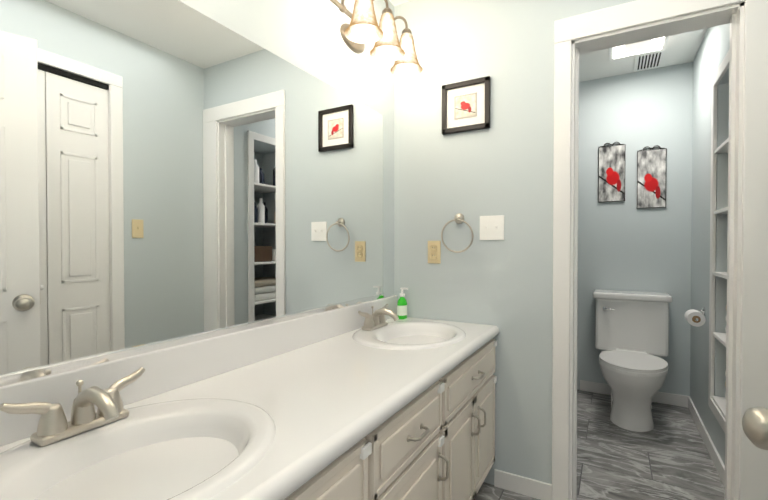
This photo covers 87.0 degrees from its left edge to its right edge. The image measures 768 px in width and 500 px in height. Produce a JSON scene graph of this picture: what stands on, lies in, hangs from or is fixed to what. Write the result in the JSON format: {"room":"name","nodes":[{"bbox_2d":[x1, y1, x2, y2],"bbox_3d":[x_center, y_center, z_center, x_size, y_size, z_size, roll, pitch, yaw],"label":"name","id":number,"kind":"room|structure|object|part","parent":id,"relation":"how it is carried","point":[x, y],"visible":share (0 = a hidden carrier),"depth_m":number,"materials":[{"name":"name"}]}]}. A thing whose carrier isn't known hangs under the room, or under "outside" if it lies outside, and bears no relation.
{"room":"bathroom","nodes":[
{"label":"bathroom","id":0,"kind":"room"},
{"bbox_2d":[179,0,393,296],"bbox_3d":[-0.375,-0.085,1.535,0.120,2.410,4.970,0,1,30],"label":"wall","id":1,"kind":"structure","parent":0,"point":[305,35],"depth_m":1.66,"materials":[{"name":"grey paint"}]},
{"bbox_2d":[0,0,383,385],"bbox_3d":[-0.417,-0.213,1.319,0.014,0.933,1.676,0,1,30],"label":"wall mirror","id":2,"kind":"object","parent":1,"relation":"attached to","point":[175,173],"visible":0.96,"depth_m":1.05,"materials":[{"name":"clear glass"}]},
{"bbox_2d":[0,295,396,446],"bbox_3d":[-0.395,0.307,1.356,0.020,0.113,1.864,0,1,30],"label":"backsplash","id":3,"kind":"structure","parent":1,"relation":"attached to","point":[32,406],"depth_m":1.02,"materials":[{"name":"white stone"}]},
{"bbox_2d":[330,0,422,76],"bbox_3d":[-0.031,-0.967,1.748,0.254,0.263,0.652,0,1,30],"label":"sconce","id":4,"kind":"object","parent":1,"relation":"attached to","point":[360,30],"visible":1,"depth_m":1.70,"materials":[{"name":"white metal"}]},
{"bbox_2d":[394,0,635,484],"bbox_3d":[0.768,-0.088,1.836,1.571,2.410,0.120,0,1,30],"label":"wall","id":5,"kind":"structure","parent":0,"point":[502,164],"depth_m":1.91,"materials":[{"name":"grey paint"}]},
{"bbox_2d":[428,241,440,263],"bbox_3d":[0.253,0.011,2.053,0.070,0.115,0.011,0,1,30],"label":"electrical outlet plate","id":6,"kind":"object","parent":5,"relation":"attached to","point":[434,251],"visible":1,"depth_m":2.05,"materials":[{"name":"beige plastic"}]},
{"bbox_2d":[441,213,473,252],"bbox_3d":[0.358,-0.083,1.970,0.165,0.194,0.050,0,1,30],"label":"towel ring","id":7,"kind":"object","parent":5,"relation":"attached to","point":[458,218],"visible":0.94,"depth_m":1.97,"materials":[{"name":"silver metal"}]},
{"bbox_2d":[442,76,490,134],"bbox_3d":[0.394,-0.695,1.959,0.239,0.240,0.020,0,1,30],"label":"framed picture","id":8,"kind":"object","parent":5,"relation":"attached to","point":[465,106],"visible":0.98,"depth_m":1.96,"materials":[{"name":"black wood"}]},
{"bbox_2d":[480,215,503,239],"bbox_3d":[0.505,-0.104,1.905,0.116,0.115,0.017,0,1,30],"label":"switch plate","id":9,"kind":"object","parent":5,"relation":"attached to","point":[491,227],"visible":1,"depth_m":1.91,"materials":[{"name":"white plastic"}]},
{"bbox_2d":[552,0,767,499],"bbox_3d":[1.112,0.064,1.643,0.776,2.110,0.156,0,1,30],"label":"door frame","id":10,"kind":"structure","parent":5,"relation":"attached to","point":[746,458],"depth_m":1.52,"materials":[{"name":"white wood"}]},
{"bbox_2d":[389,0,707,81],"bbox_3d":[0.473,-1.313,1.038,2.070,0.060,4.970,0,1,30],"label":"ceiling","id":11,"kind":"structure","parent":0,"point":[681,48],"depth_m":2.76,"materials":[{"name":"white paint"}]},
{"bbox_2d":[609,36,668,59],"bbox_3d":[1.578,-1.290,2.516,0.320,0.024,0.370,0,1,30],"label":"ceiling light","id":12,"kind":"object","parent":11,"relation":"attached to","point":[642,47],"visible":0.44,"depth_m":2.58,"materials":[{"name":"white plastic"}]},
{"bbox_2d":[634,49,665,70],"bbox_3d":[1.817,-1.299,2.777,0.170,0.013,0.280,0,1,30],"label":"ceiling vent","id":13,"kind":"object","parent":11,"relation":"in","point":[649,60],"visible":0.85,"depth_m":2.76,"materials":[{"name":"white"}]},
{"bbox_2d":[474,390,724,499],"bbox_3d":[0.473,1.156,1.070,2.070,0.060,4.970,0,1,30],"label":"floor","id":14,"kind":"structure","parent":0,"point":[667,457],"depth_m":2.14,"materials":[{"name":"grey tile"}]},
{"bbox_2d":[276,331,498,499],"bbox_3d":[-0.145,0.764,1.220,0.561,0.720,1.864,0,1,30],"label":"bathroom vanity","id":15,"kind":"object","parent":14,"relation":"on","point":[440,445],"depth_m":1.22,"materials":[{"name":"beige wood"}]},
{"bbox_2d":[0,315,498,499],"bbox_3d":[-0.161,0.384,1.225,0.557,0.040,1.864,0,1,30],"label":"countertop","id":16,"kind":"structure","parent":15,"relation":"on","point":[256,431],"depth_m":0.86,"materials":[{"name":"white stone"}]},
{"bbox_2d":[397,288,407,318],"bbox_3d":[0.098,0.273,2.084,0.058,0.159,0.068,0,1,30],"label":"soap bottle","id":17,"kind":"object","parent":16,"relation":"on","point":[402,308],"visible":0.98,"depth_m":2.06,"materials":[{"name":"green plastic"}]},
{"bbox_2d":[593,289,671,431],"bbox_3d":[1.628,0.706,2.664,0.470,0.800,0.767,0,1,30],"label":"toilet","id":18,"kind":"object","parent":14,"relation":"on","point":[632,332],"visible":1,"depth_m":2.71,"materials":[{"name":"white ceramic"}]},
{"bbox_2d":[577,62,692,395],"bbox_3d":[1.722,-0.105,3.134,1.950,2.410,0.120,0,1,30],"label":"wall","id":19,"kind":"structure","parent":0,"point":[627,245],"depth_m":2.98,"materials":[{"name":"grey paint"}]},
{"bbox_2d":[598,142,625,201],"bbox_3d":[1.716,-0.588,3.053,0.177,0.448,0.012,0,1,30],"label":"picture","id":20,"kind":"object","parent":19,"relation":"attached to","point":[611,173],"visible":1,"depth_m":3.05,"materials":[{"name":"black paper"}]},
{"bbox_2d":[580,380,685,406],"bbox_3d":[1.829,1.062,3.012,0.670,0.080,0.012,0,1,30],"label":"baseboard","id":21,"kind":"structure","parent":19,"relation":"attached to","point":[659,397],"depth_m":2.93,"materials":[{"name":"white wood"}]},
{"bbox_2d":[637,145,666,208],"bbox_3d":[1.935,-0.528,2.930,0.177,0.448,0.012,0,1,30],"label":"picture","id":22,"kind":"object","parent":19,"relation":"attached to","point":[651,178],"visible":1,"depth_m":2.92,"materials":[{"name":"black"}]},
{"bbox_2d":[690,23,729,464],"bbox_3d":[1.978,-0.091,2.070,0.455,2.410,1.479,0,1,30],"label":"wall","id":23,"kind":"structure","parent":0,"point":[713,49],"depth_m":2.34,"materials":[{"name":"grey paint"}]},
{"bbox_2d":[684,307,705,326],"bbox_3d":[1.822,0.389,2.366,0.099,0.096,0.176,0,1,30],"label":"toilet paper roll","id":24,"kind":"object","parent":23,"relation":"attached to","point":[694,317],"visible":1,"depth_m":2.32,"materials":[{"name":"white paper"}]},
{"bbox_2d":[686,396,724,486],"bbox_3d":[1.779,1.072,2.208,0.012,0.080,1.459,0,1,30],"label":"baseboard","id":25,"kind":"structure","parent":23,"relation":"attached to","point":[719,465],"depth_m":2.24,"materials":[{"name":"white wood"}]},
{"bbox_2d":[708,51,728,432],"bbox_3d":[1.788,-0.034,1.873,0.355,1.770,0.540,0,1,30],"label":"niche shelf","id":26,"kind":"object","parent":23,"relation":"attached to","point":[717,405],"depth_m":2.14,"materials":[{"name":"white wood"}]},
{"bbox_3d":[1.792,0.016,1.871,0.270,1.518,0.350,0,1,30],"label":"shelf items","id":27,"kind":"part","parent":26,"relation":"part of"},
{"bbox_2d":[742,407,767,449],"bbox_3d":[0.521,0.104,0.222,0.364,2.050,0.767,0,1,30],"label":"door knob","id":28,"kind":"object","parent":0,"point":[755,423],"depth_m":0.56,"materials":[{"name":"silver metal"}]}
]}

